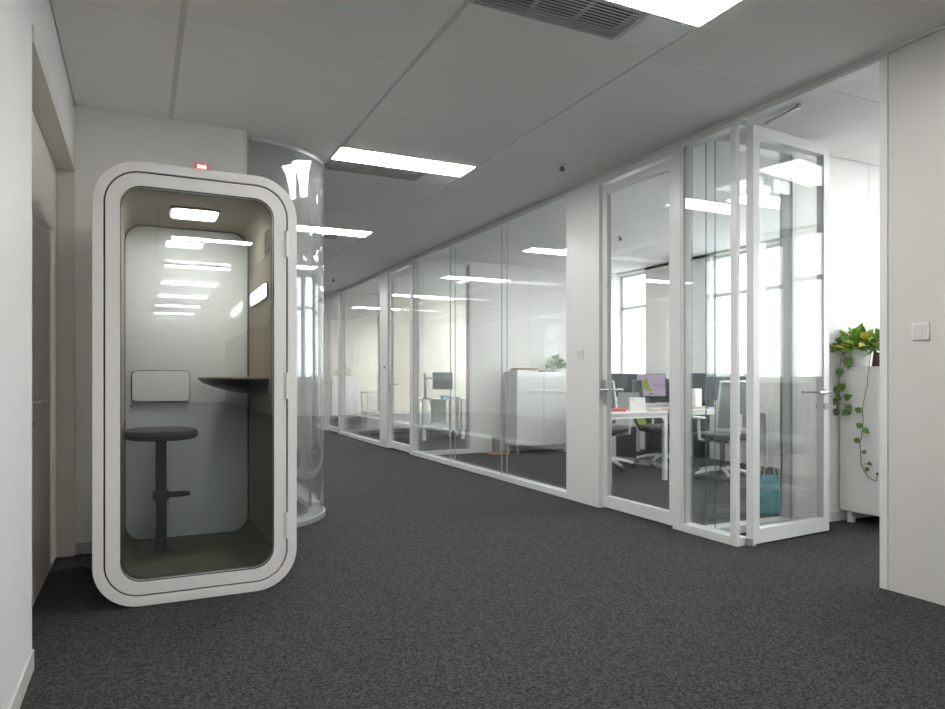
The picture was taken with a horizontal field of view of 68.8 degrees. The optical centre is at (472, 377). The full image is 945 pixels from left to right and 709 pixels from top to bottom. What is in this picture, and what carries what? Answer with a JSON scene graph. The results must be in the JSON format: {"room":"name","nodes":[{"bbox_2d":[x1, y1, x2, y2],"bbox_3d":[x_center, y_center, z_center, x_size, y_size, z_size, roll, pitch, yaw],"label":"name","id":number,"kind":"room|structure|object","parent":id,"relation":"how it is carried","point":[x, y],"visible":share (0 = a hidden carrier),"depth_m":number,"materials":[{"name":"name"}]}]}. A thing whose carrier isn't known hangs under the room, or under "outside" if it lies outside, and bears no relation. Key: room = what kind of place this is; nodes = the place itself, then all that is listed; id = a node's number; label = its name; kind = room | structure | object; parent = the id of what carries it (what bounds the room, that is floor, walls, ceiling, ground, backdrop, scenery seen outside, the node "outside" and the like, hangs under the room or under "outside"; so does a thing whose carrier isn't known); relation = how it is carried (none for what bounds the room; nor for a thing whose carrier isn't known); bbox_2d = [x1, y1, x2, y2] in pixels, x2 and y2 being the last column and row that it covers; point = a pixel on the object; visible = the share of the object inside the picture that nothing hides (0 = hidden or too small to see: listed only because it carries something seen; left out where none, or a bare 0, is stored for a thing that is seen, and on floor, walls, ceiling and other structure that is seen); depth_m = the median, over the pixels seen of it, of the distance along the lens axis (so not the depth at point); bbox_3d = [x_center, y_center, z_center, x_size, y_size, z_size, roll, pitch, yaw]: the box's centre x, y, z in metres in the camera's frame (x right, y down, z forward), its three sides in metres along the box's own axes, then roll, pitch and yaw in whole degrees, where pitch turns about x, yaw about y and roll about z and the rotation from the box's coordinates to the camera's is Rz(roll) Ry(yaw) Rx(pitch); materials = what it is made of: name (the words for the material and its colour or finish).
{"room":"office corridor","nodes":[
{"label":"office corridor","id":0,"kind":"room"},
{"bbox_2d":[0,0,74,708],"bbox_3d":[4.127,-0.325,-9.694,0.230,2.850,30.950,0,0,-26],"label":"wall","id":1,"kind":"structure","parent":0,"point":[17,17],"depth_m":2.27,"materials":[{"name":"paint"}]},
{"bbox_2d":[8,649,33,708],"bbox_3d":[4.640,1.062,-10.491,0.013,0.075,29.070,0,0,-26],"label":"baseboard","id":2,"kind":"structure","parent":1,"relation":"attached to","point":[21,688],"depth_m":2.37,"materials":[{"name":"white wood"}]},
{"bbox_2d":[32,25,74,606],"bbox_3d":[-2.156,-0.125,3.413,0.194,2.450,1.876,0,0,-26],"label":"door","id":3,"kind":"structure","parent":1,"relation":"in","point":[53,161],"depth_m":3.94,"materials":[{"name":"beige laminate"}]},
{"bbox_2d":[75,105,243,553],"bbox_3d":[-2.139,-0.325,4.525,1.210,2.850,0.110,0,0,-26],"label":"wall","id":4,"kind":"structure","parent":0,"point":[104,139],"depth_m":4.34,"materials":[{"name":"paint"}]},
{"bbox_2d":[76,541,91,554],"bbox_3d":[-2.017,1.062,4.514,1.000,0.075,0.015,0,0,-26],"label":"baseboard","id":5,"kind":"structure","parent":4,"relation":"attached to","point":[85,547],"depth_m":4.31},
{"bbox_2d":[244,131,324,527],"bbox_3d":[-1.362,-0.300,5.221,0.285,2.800,1.039,0,0,19],"label":"window","id":6,"kind":"structure","parent":4,"relation":"in","point":[315,169],"depth_m":5.48,"materials":[{"name":"glass"}]},
{"bbox_2d":[322,298,324,429],"bbox_3d":[-3.137,-0.310,14.704,0.100,2.820,0.380,0,0,-26],"label":"trim","id":7,"kind":"structure","parent":0,"point":[324,298],"depth_m":14.56,"materials":[{"name":"white metal"}]},
{"bbox_2d":[299,316,377,417],"bbox_3d":[-3.490,-0.300,19.473,3.400,2.800,0.120,0,0,-26],"label":"wall","id":8,"kind":"structure","parent":0,"point":[361,334],"depth_m":19.37,"materials":[{"name":"beige paint"}]},
{"bbox_2d":[380,271,386,447],"bbox_3d":[-1.381,-0.310,11.055,0.100,2.820,0.320,0,0,-26],"label":"wall","id":9,"kind":"structure","parent":0,"point":[383,276],"depth_m":11.03,"materials":[{"name":"white paint"}]},
{"bbox_2d":[394,294,465,428],"bbox_3d":[-0.671,-0.310,14.504,2.630,2.820,0.120,0,0,-26],"label":"wall","id":10,"kind":"structure","parent":0,"point":[435,311],"depth_m":14.36,"materials":[{"name":"beige paint"}]},
{"bbox_2d":[345,292,379,433],"bbox_3d":[-2.203,-0.310,13.767,0.770,2.820,0.120,0,0,-26],"label":"window","id":11,"kind":"structure","parent":10,"relation":"in","point":[347,293],"depth_m":13.87,"materials":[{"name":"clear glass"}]},
{"bbox_2d":[394,426,465,431],"bbox_3d":[-0.642,1.065,14.444,2.630,0.070,0.012,0,0,-26],"label":"baseboard","id":12,"kind":"structure","parent":10,"relation":"attached to","point":[432,428],"depth_m":14.32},
{"bbox_2d":[20,417,944,708],"bbox_3d":[2.976,1.150,-1.342,10.200,0.100,47.400,0,0,-26],"label":"floor","id":13,"kind":"structure","parent":0,"point":[421,583],"depth_m":3.22,"materials":[{"name":"grey carpet"}]},
{"bbox_2d":[80,553,91,569],"bbox_3d":[-2.296,1.092,4.111,0.408,0.010,0.092,0,0,44],"label":"power cable","id":14,"kind":"object","parent":13,"relation":"on","point":[81,554],"visible":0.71,"depth_m":4.11,"materials":[{"name":"black rubber"}]},
{"bbox_2d":[92,161,296,606],"bbox_3d":[-1.562,0.013,3.866,0.946,2.167,1.007,0,0,-26],"label":"booth","id":15,"kind":"object","parent":13,"relation":"on","point":[194,270],"visible":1,"depth_m":3.91,"materials":[{"name":"paint"}]},
{"bbox_2d":[123,426,197,552],"bbox_3d":[-1.757,0.627,3.893,0.392,0.687,0.392,0,0,-26],"label":"bar stool","id":16,"kind":"object","parent":15,"relation":"in","point":[160,435],"visible":1,"depth_m":3.86,"materials":[{"name":"black metal"}]},
{"bbox_2d":[169,205,220,220],"bbox_3d":[-1.548,-0.915,3.842,0.258,0.012,0.257,0,0,-26],"label":"ceiling lamp","id":17,"kind":"object","parent":15,"relation":"on","point":[175,211],"depth_m":3.80,"materials":[{"name":"plastic"}]},
{"bbox_2d":[194,163,207,169],"bbox_3d":[-1.363,-1.054,3.466,0.062,0.031,0.052,0,0,-26],"label":"light","id":18,"kind":"object","parent":15,"relation":"on","point":[197,166],"depth_m":3.44,"materials":[{"name":"plastic"}]},
{"bbox_2d":[250,281,268,307],"bbox_3d":[-1.236,-0.477,3.989,0.014,0.095,0.600,0,0,-26],"label":"wall lamp","id":19,"kind":"object","parent":15,"relation":"attached to","point":[259,297],"depth_m":3.92,"materials":[{"name":"white plastic"}]},
{"bbox_2d":[265,228,269,255],"bbox_3d":[-1.115,-0.740,3.750,0.005,0.130,0.175,0,0,-26],"label":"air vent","id":20,"kind":"object","parent":15,"relation":"attached to","point":[267,230],"depth_m":3.74,"materials":[{"name":"beige rubber"}]},
{"bbox_2d":[290,176,320,507],"bbox_3d":[-4.409,-0.300,12.216,0.110,2.800,14.160,0,0,-26],"label":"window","id":21,"kind":"structure","parent":13,"relation":"on","point":[302,193],"depth_m":6.08,"materials":[{"name":"glass"}]},
{"bbox_2d":[297,300,320,428],"bbox_3d":[-3.826,-0.310,16.137,0.100,2.820,2.800,0,0,-26],"label":"window","id":22,"kind":"structure","parent":13,"relation":"on","point":[319,301],"depth_m":16.75,"materials":[{"name":"clear glass"}]},
{"bbox_2d":[325,291,339,433],"bbox_3d":[-2.802,-0.310,14.014,0.167,2.820,1.145,0,0,-26],"label":"door","id":23,"kind":"structure","parent":13,"relation":"on","point":[335,297],"depth_m":14.42,"materials":[{"name":"clear glass"}]},
{"bbox_2d":[330,379,357,420],"bbox_3d":[-3.394,0.560,18.121,0.700,1.080,0.400,0,0,-26],"label":"base cabinet","id":24,"kind":"object","parent":13,"relation":"on","point":[351,385],"visible":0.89,"depth_m":17.96,"materials":[{"name":"white paint"}]},
{"bbox_2d":[333,364,352,376],"bbox_3d":[-3.398,-0.169,18.044,0.601,0.378,0.506,0,0,31],"label":"potted plant","id":25,"kind":"object","parent":24,"relation":"on","point":[346,368],"visible":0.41,"depth_m":17.99,"materials":[{"name":"green plant"}]},
{"bbox_2d":[340,274,379,445],"bbox_3d":[-1.999,-0.310,12.339,0.100,2.820,2.530,0,0,-26],"label":"window","id":26,"kind":"structure","parent":13,"relation":"on","point":[342,293],"depth_m":13.44,"materials":[{"name":"clear glass"}]},
{"bbox_2d":[360,391,377,421],"bbox_3d":[-2.119,0.720,17.431,1.300,0.760,0.650,0,0,-26],"label":"desk","id":27,"kind":"object","parent":13,"relation":"on","point":[372,396],"visible":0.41,"depth_m":16.94,"materials":[{"name":"white wood"}]},
{"bbox_2d":[387,260,411,454],"bbox_3d":[-1.066,-0.310,10.407,0.167,2.820,1.110,0,0,-26],"label":"door","id":28,"kind":"structure","parent":13,"relation":"on","point":[406,268],"depth_m":10.81,"materials":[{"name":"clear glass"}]},
{"bbox_2d":[362,409,444,434],"bbox_3d":[-1.372,0.875,13.861,1.650,0.450,0.370,0,0,-26],"label":"base cabinet","id":29,"kind":"object","parent":13,"relation":"on","point":[370,420],"visible":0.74,"depth_m":13.62,"materials":[{"name":"white paint"}]},
{"bbox_2d":[419,398,465,440],"bbox_3d":[-0.636,0.735,12.540,0.830,0.730,0.650,0,0,-26],"label":"desk","id":30,"kind":"object","parent":13,"relation":"on","point":[438,405],"visible":0.74,"depth_m":12.46,"materials":[{"name":"white wood"}]},
{"bbox_2d":[422,373,435,398],"bbox_3d":[-0.757,0.140,12.203,0.260,0.460,0.108,0,0,-26],"label":"bracket","id":31,"kind":"object","parent":30,"relation":"on","point":[425,377],"visible":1,"depth_m":12.14,"materials":[{"name":"grey metal"}]},
{"bbox_2d":[432,372,452,388],"bbox_3d":[-0.534,0.050,12.316,0.360,0.300,0.026,0,0,2],"label":"monitor","id":32,"kind":"object","parent":30,"relation":"attached to","point":[442,381],"visible":1,"depth_m":12.30,"materials":[{"name":"plastic"}]},
{"bbox_2d":[441,395,448,398],"bbox_3d":[-0.497,0.340,12.379,0.120,0.060,0.100,0,0,-26],"label":"tissue box","id":33,"kind":"object","parent":30,"relation":"on","point":[442,396],"visible":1,"depth_m":12.34,"materials":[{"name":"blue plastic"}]},
{"bbox_2d":[456,397,465,435],"bbox_3d":[0.364,0.735,13.021,1.250,0.730,0.650,0,0,-26],"label":"desk","id":34,"kind":"object","parent":13,"relation":"on","point":[457,401],"visible":0.06,"depth_m":13.01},
{"bbox_2d":[412,192,567,498],"bbox_3d":[0.044,-0.310,8.095,0.100,2.820,4.010,0,0,-26],"label":"glass partition","id":35,"kind":"structure","parent":13,"relation":"on","point":[542,487],"depth_m":8.69,"materials":[{"name":"clear glass"}]},
{"bbox_2d":[486,451,510,454],"bbox_3d":[0.376,1.093,10.058,0.300,0.015,0.200,0,0,-26],"label":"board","id":36,"kind":"object","parent":13,"relation":"on","point":[503,452],"visible":0.79,"depth_m":10.02,"materials":[{"name":"brown wood"}]},
{"bbox_2d":[492,437,499,452],"bbox_3d":[0.340,0.972,10.040,0.080,0.224,0.100,0,0,-26],"label":"stand","id":37,"kind":"object","parent":36,"relation":"on","point":[495,440],"visible":1,"depth_m":10.00,"materials":[{"name":"grey"}]},
{"bbox_2d":[504,372,565,453],"bbox_3d":[0.965,0.505,10.286,0.900,1.190,0.420,0,0,-26],"label":"base cabinet","id":38,"kind":"object","parent":13,"relation":"on","point":[536,400],"visible":0.87,"depth_m":10.10,"materials":[{"name":"white paint"}]},
{"bbox_2d":[508,370,538,371],"bbox_3d":[0.753,-0.102,10.195,0.360,0.025,0.260,0,0,-30],"label":"magazine","id":39,"kind":"object","parent":38,"relation":"on","point":[508,370],"visible":0.96,"depth_m":10.09,"materials":[{"name":"paper"}]},
{"bbox_2d":[544,354,565,371],"bbox_3d":[1.266,-0.226,10.434,0.369,0.272,0.365,0,0,21],"label":"potted plant","id":40,"kind":"object","parent":38,"relation":"on","point":[559,364],"visible":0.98,"depth_m":10.39,"materials":[{"name":"green plant"}]},
{"bbox_2d":[611,380,635,471],"bbox_3d":[1.631,0.563,8.375,0.680,1.073,0.704,0,0,34],"label":"office chair","id":41,"kind":"object","parent":13,"relation":"on","point":[616,430],"visible":0.26,"depth_m":8.15,"materials":[{"name":"white plastic"}]},
{"bbox_2d":[616,425,635,456],"bbox_3d":[2.111,0.890,9.794,0.200,0.420,0.420,0,0,-26],"label":"computer tower","id":42,"kind":"object","parent":13,"relation":"on","point":[625,444],"visible":0.51,"depth_m":9.62,"materials":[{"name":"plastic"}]},
{"bbox_2d":[611,410,667,484],"bbox_3d":[1.638,0.730,7.492,0.790,0.740,0.520,0,0,-26],"label":"desk","id":43,"kind":"object","parent":13,"relation":"on","point":[663,415],"visible":0.34,"depth_m":7.41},
{"bbox_2d":[611,408,626,411],"bbox_3d":[1.539,0.343,7.399,0.220,0.035,0.060,0,0,-6],"label":"case","id":44,"kind":"object","parent":43,"relation":"on","point":[612,409],"visible":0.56,"depth_m":7.37,"materials":[{"name":"red plastic"}]},
{"bbox_2d":[618,392,638,409],"bbox_3d":[1.753,0.260,7.745,0.240,0.196,0.050,0,0,4],"label":"tablet","id":45,"kind":"object","parent":43,"relation":"on","point":[623,397],"visible":0.51,"depth_m":7.75,"materials":[{"name":"grey"}]},
{"bbox_2d":[628,397,645,411],"bbox_3d":[1.778,0.285,7.459,0.170,0.150,0.100,0,0,-1],"label":"desk calendar","id":46,"kind":"object","parent":43,"relation":"on","point":[636,404],"visible":0.96,"depth_m":7.43,"materials":[{"name":"paper"}]},
{"bbox_2d":[646,409,667,411],"bbox_3d":[1.994,0.354,7.530,0.160,0.012,0.260,0,0,44],"label":"paper sheet","id":47,"kind":"object","parent":43,"relation":"on","point":[652,410],"visible":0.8,"depth_m":7.45,"materials":[{"name":"white paper"}]},
{"bbox_2d":[612,402,668,457],"bbox_3d":[2.299,0.730,9.901,1.170,0.740,0.650,0,0,-26],"label":"desk","id":48,"kind":"object","parent":13,"relation":"on","point":[657,404],"visible":0.2,"depth_m":9.72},
{"bbox_2d":[611,373,636,402],"bbox_3d":[2.158,0.147,9.957,0.420,0.425,0.160,0,0,12],"label":"monitor","id":49,"kind":"object","parent":48,"relation":"on","point":[621,380],"visible":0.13,"depth_m":9.92,"materials":[{"name":"plastic"}]},
{"bbox_2d":[637,374,665,402],"bbox_3d":[2.521,0.150,9.920,0.500,0.420,0.160,0,0,14],"label":"monitor","id":50,"kind":"object","parent":48,"relation":"on","point":[654,385],"visible":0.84,"depth_m":9.87,"materials":[{"name":"plastic"}]},
{"bbox_2d":[642,378,652,390],"bbox_3d":[2.503,0.096,9.889,0.162,0.185,0.001,0,0,14],"label":"picture","id":51,"kind":"object","parent":50,"relation":"attached to","point":[645,383],"depth_m":9.89},
{"bbox_2d":[596,143,690,530],"bbox_3d":[1.321,-0.310,5.447,0.167,2.820,1.020,0,0,-26],"label":"door","id":52,"kind":"structure","parent":13,"relation":"on","point":[668,160],"depth_m":5.38,"materials":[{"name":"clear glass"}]},
{"bbox_2d":[632,380,668,465],"bbox_3d":[2.402,0.563,8.846,0.704,1.073,0.680,0,0,-1],"label":"office chair","id":53,"kind":"object","parent":13,"relation":"on","point":[637,386],"visible":0.45,"depth_m":8.75,"materials":[{"name":"white plastic"}]},
{"bbox_2d":[647,407,768,467],"bbox_3d":[2.871,0.730,8.390,1.450,0.740,0.530,0,0,-26],"label":"desk","id":54,"kind":"object","parent":13,"relation":"on","point":[764,410],"visible":0.38,"depth_m":8.46,"materials":[{"name":"white wood"}]},
{"bbox_2d":[692,389,701,405],"bbox_3d":[2.717,0.245,8.444,0.100,0.230,0.140,0,0,-26],"label":"box","id":55,"kind":"object","parent":54,"relation":"on","point":[696,393],"visible":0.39,"depth_m":8.38,"materials":[{"name":"white paint"}]},
{"bbox_2d":[692,406,704,408],"bbox_3d":[2.604,0.346,8.067,0.204,0.028,0.120,0,0,-30],"label":"paper stack","id":56,"kind":"object","parent":54,"relation":"on","point":[693,407],"visible":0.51,"depth_m":8.03,"materials":[{"name":"beige paper"}]},
{"bbox_2d":[692,373,729,406],"bbox_3d":[2.970,0.150,8.571,0.500,0.420,0.160,0,0,16],"label":"monitor","id":57,"kind":"object","parent":54,"relation":"on","point":[698,379],"visible":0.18,"depth_m":8.55,"materials":[{"name":"plastic"}]},
{"bbox_2d":[740,373,745,380],"bbox_3d":[3.340,0.150,8.726,0.340,0.420,0.160,0,0,16],"label":"monitor","id":58,"kind":"object","parent":54,"relation":"on","point":[742,375],"visible":0.02,"depth_m":8.67,"materials":[{"name":"plastic"}]},
{"bbox_2d":[681,116,747,546],"bbox_3d":[1.654,-0.310,4.750,0.100,2.820,0.515,0,0,-26],"label":"glass partition","id":59,"kind":"structure","parent":13,"relation":"on","point":[733,538],"depth_m":4.65,"materials":[{"name":"clear glass"}]},
{"bbox_2d":[692,380,745,482],"bbox_3d":[2.730,0.563,7.505,0.680,1.073,0.704,0,0,-11],"label":"office chair","id":60,"kind":"object","parent":13,"relation":"on","point":[723,399],"visible":0.58,"depth_m":7.24,"materials":[{"name":"white plastic"}]},
{"bbox_2d":[760,463,779,514],"bbox_3d":[2.420,0.898,5.626,0.320,0.404,0.140,0,0,9],"label":"paper bag","id":61,"kind":"object","parent":13,"relation":"on","point":[769,484],"visible":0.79,"depth_m":5.56,"materials":[{"name":"teal paper"}]},
{"bbox_2d":[838,366,879,521],"bbox_3d":[3.619,0.507,5.451,1.570,1.185,0.445,0,0,-26],"label":"base cabinet","id":62,"kind":"object","parent":13,"relation":"on","point":[859,493],"visible":0.24,"depth_m":5.16,"materials":[{"name":"white paint"}]},
{"bbox_2d":[829,323,879,480],"bbox_3d":[2.928,0.166,5.246,0.477,1.170,0.494,0,0,-26],"label":"pothos","id":63,"kind":"object","parent":62,"relation":"on","point":[864,343],"visible":0.93,"depth_m":5.19,"materials":[{"name":"green plant"}]},
{"bbox_2d":[862,324,879,365],"bbox_3d":[3.133,-0.252,5.297,0.391,0.334,0.437,0,0,13],"label":"potted plant","id":64,"kind":"object","parent":62,"relation":"on","point":[876,356],"visible":0.09,"depth_m":5.28,"materials":[{"name":"green plant"}]},
{"bbox_2d":[50,0,944,318],"bbox_3d":[4.288,-1.750,-1.266,7.770,0.100,46.400,0,0,-26],"label":"ceiling","id":65,"kind":"structure","parent":0,"point":[513,98],"depth_m":4.21,"materials":[{"name":"paint"}]},
{"bbox_2d":[297,269,309,271],"bbox_3d":[-3.052,-1.724,10.678,1.070,0.053,0.276,0,0,-26],"label":"ceiling vent","id":66,"kind":"object","parent":65,"relation":"in","point":[303,270],"visible":0.04,"depth_m":10.89,"materials":[{"name":"metal"}]},
{"bbox_2d":[297,265,317,269],"bbox_3d":[-2.922,-1.696,10.407,1.114,0.006,0.309,0,0,-26],"label":"recessed light","id":67,"kind":"object","parent":65,"relation":"in","point":[298,266],"visible":0.36,"depth_m":10.57,"materials":[{"name":"white plastic"}]},
{"bbox_2d":[297,231,361,240],"bbox_3d":[-1.858,-1.724,8.195,1.070,0.053,0.276,0,0,-26],"label":"ceiling vent","id":68,"kind":"object","parent":65,"relation":"in","point":[299,233],"visible":0.5,"depth_m":8.28,"materials":[{"name":"metal"}]},
{"bbox_2d":[297,225,371,236],"bbox_3d":[-1.728,-1.696,7.925,1.114,0.006,0.309,0,0,-26],"label":"recessed light","id":69,"kind":"object","parent":65,"relation":"in","point":[304,228],"visible":0.64,"depth_m":7.97,"materials":[{"name":"white plastic"}]},
{"bbox_2d":[325,159,456,184],"bbox_3d":[-0.663,-1.724,5.713,1.070,0.053,0.276,0,0,-26],"label":"ceiling vent","id":70,"kind":"object","parent":65,"relation":"in","point":[337,165],"visible":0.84,"depth_m":5.73,"materials":[{"name":"metal"}]},
{"bbox_2d":[330,146,476,176],"bbox_3d":[-0.533,-1.696,5.442,1.114,0.006,0.309,0,0,-26],"label":"recessed light","id":71,"kind":"object","parent":65,"relation":"in","point":[343,153],"visible":1,"depth_m":5.42,"materials":[{"name":"white plastic"}]},
{"bbox_2d":[557,163,566,171],"bbox_3d":[0.714,-1.675,5.504,0.084,0.049,0.084,0,0,-26],"label":"sprinkler","id":72,"kind":"object","parent":65,"relation":"attached to","point":[561,166],"visible":1,"depth_m":5.49,"materials":[{"name":"grey metal"}]},
{"bbox_2d":[470,0,692,50],"bbox_3d":[0.532,-1.724,3.230,1.070,0.053,0.276,0,0,-26],"label":"ceiling vent","id":73,"kind":"object","parent":65,"relation":"in","point":[601,18],"visible":0.93,"depth_m":3.28,"materials":[{"name":"metal"}]},
{"bbox_2d":[605,0,741,27],"bbox_3d":[0.662,-1.696,2.960,1.114,0.006,0.309,0,0,-26],"label":"recessed light","id":74,"kind":"object","parent":65,"relation":"in","point":[697,13],"visible":1,"depth_m":3.16,"materials":[{"name":"white plastic"}]},
{"bbox_2d":[740,194,745,203],"bbox_3d":[2.579,-1.696,6.533,0.265,0.006,0.248,0,0,-26],"label":"recessed light","id":75,"kind":"object","parent":65,"relation":"in","point":[743,197],"depth_m":6.54,"materials":[{"name":"white plastic"}]},
{"bbox_2d":[760,194,779,208],"bbox_3d":[2.859,-1.696,6.634,0.597,0.006,0.315,0,0,-26],"label":"recessed light","id":76,"kind":"object","parent":65,"relation":"in","point":[769,201],"depth_m":6.62,"materials":[{"name":"white plastic"}]},
{"bbox_2d":[472,262,617,447],"bbox_3d":[1.150,-0.310,10.719,2.630,2.820,0.120,0,0,-26],"label":"wall","id":77,"kind":"structure","parent":0,"point":[536,295],"depth_m":10.36,"materials":[{"name":"paint"}]},
{"bbox_2d":[420,258,471,454],"bbox_3d":[-0.382,-0.310,9.982,0.770,2.820,0.120,0,0,-26],"label":"window","id":78,"kind":"structure","parent":77,"relation":"in","point":[467,264],"depth_m":10.08,"materials":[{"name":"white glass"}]},
{"bbox_2d":[472,444,563,452],"bbox_3d":[1.179,1.065,10.660,2.630,0.070,0.012,0,0,-26],"label":"baseboard","id":79,"kind":"structure","parent":77,"relation":"attached to","point":[557,446],"depth_m":10.46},
{"bbox_2d":[568,180,595,506],"bbox_3d":[1.006,-0.310,6.097,0.100,2.820,0.425,0,0,-26],"label":"wall","id":80,"kind":"structure","parent":0,"point":[581,200],"depth_m":6.06,"materials":[{"name":"white paint"}]},
{"bbox_2d":[577,349,582,358],"bbox_3d":[0.945,-0.208,6.092,0.014,0.086,0.086,0,0,-26],"label":"light switch","id":81,"kind":"object","parent":80,"relation":"attached to","point":[579,352],"visible":1,"depth_m":6.07,"materials":[{"name":"white plastic"}]},
{"bbox_2d":[618,238,779,467],"bbox_3d":[2.300,-0.325,11.650,0.250,2.850,21.400,0,0,-26],"label":"wall","id":82,"kind":"structure","parent":0,"point":[656,276],"depth_m":9.64,"materials":[{"name":"paint"}]},
{"bbox_2d":[621,272,644,372],"bbox_3d":[2.608,-0.820,10.977,0.060,1.680,0.680,0,0,-26],"label":"window","id":83,"kind":"structure","parent":82,"relation":"in","point":[624,308],"depth_m":11.25,"materials":[{"name":"white metal"}]},
{"bbox_2d":[714,243,779,379],"bbox_3d":[4.048,-0.820,7.985,0.060,1.680,3.280,0,0,-26],"label":"window","id":84,"kind":"structure","parent":82,"relation":"in","point":[773,287],"depth_m":9.42,"materials":[{"name":"white metal"}]},
{"bbox_2d":[796,152,879,518],"bbox_3d":[3.558,-0.310,5.752,2.600,2.820,0.120,0,0,-26],"label":"wall","id":85,"kind":"structure","parent":0,"point":[854,186],"depth_m":5.30,"materials":[{"name":"paint"}]},
{"bbox_2d":[704,135,796,532],"bbox_3d":[2.026,-0.310,5.015,0.800,2.820,0.120,0,0,-26],"label":"glass door","id":86,"kind":"structure","parent":85,"relation":"in","point":[788,158],"depth_m":5.14,"materials":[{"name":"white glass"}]},
{"bbox_2d":[746,103,831,546],"bbox_3d":[2.138,-0.282,4.664,0.374,2.765,0.960,0,0,39],"label":"door","id":87,"kind":"structure","parent":85,"relation":"in","point":[756,534],"depth_m":4.58,"materials":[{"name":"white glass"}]},
{"bbox_2d":[797,510,872,521],"bbox_3d":[3.586,1.065,5.692,2.600,0.070,0.012,0,0,-26],"label":"baseboard","id":88,"kind":"structure","parent":85,"relation":"attached to","point":[838,515],"depth_m":5.32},
{"bbox_2d":[849,349,873,366],"bbox_3d":[2.963,-0.150,5.258,0.170,0.130,0.170,0,0,-26],"label":"pot","id":89,"kind":"object","parent":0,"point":[857,355],"depth_m":5.20,"materials":[{"name":"white ceramic"}]},
{"bbox_2d":[888,29,944,605],"bbox_3d":[8.339,-0.325,-9.142,0.100,2.850,28.292,0,0,-26],"label":"wall","id":90,"kind":"structure","parent":0,"point":[916,70],"depth_m":3.46,"materials":[{"name":"white paint"}]},
{"bbox_2d":[297,25,944,309],"bbox_3d":[4.493,-1.719,-1.167,0.115,0.062,46.000,0,0,-26],"label":"trim","id":91,"kind":"structure","parent":90,"relation":"attached to","point":[942,26],"depth_m":4.64,"materials":[{"name":"white metal"}]},
{"bbox_2d":[743,53,887,589],"bbox_3d":[1.996,-0.310,4.038,0.104,2.820,0.954,0,0,-26],"label":"trim","id":92,"kind":"structure","parent":90,"relation":"attached to","point":[880,63],"depth_m":3.60,"materials":[{"name":"white metal"}]},
{"bbox_2d":[911,322,929,339],"bbox_3d":[2.226,-0.233,3.430,0.014,0.086,0.086,0,0,-26],"label":"light switch","id":93,"kind":"object","parent":90,"relation":"attached to","point":[919,331],"visible":1,"depth_m":3.42,"materials":[{"name":"white plastic"}]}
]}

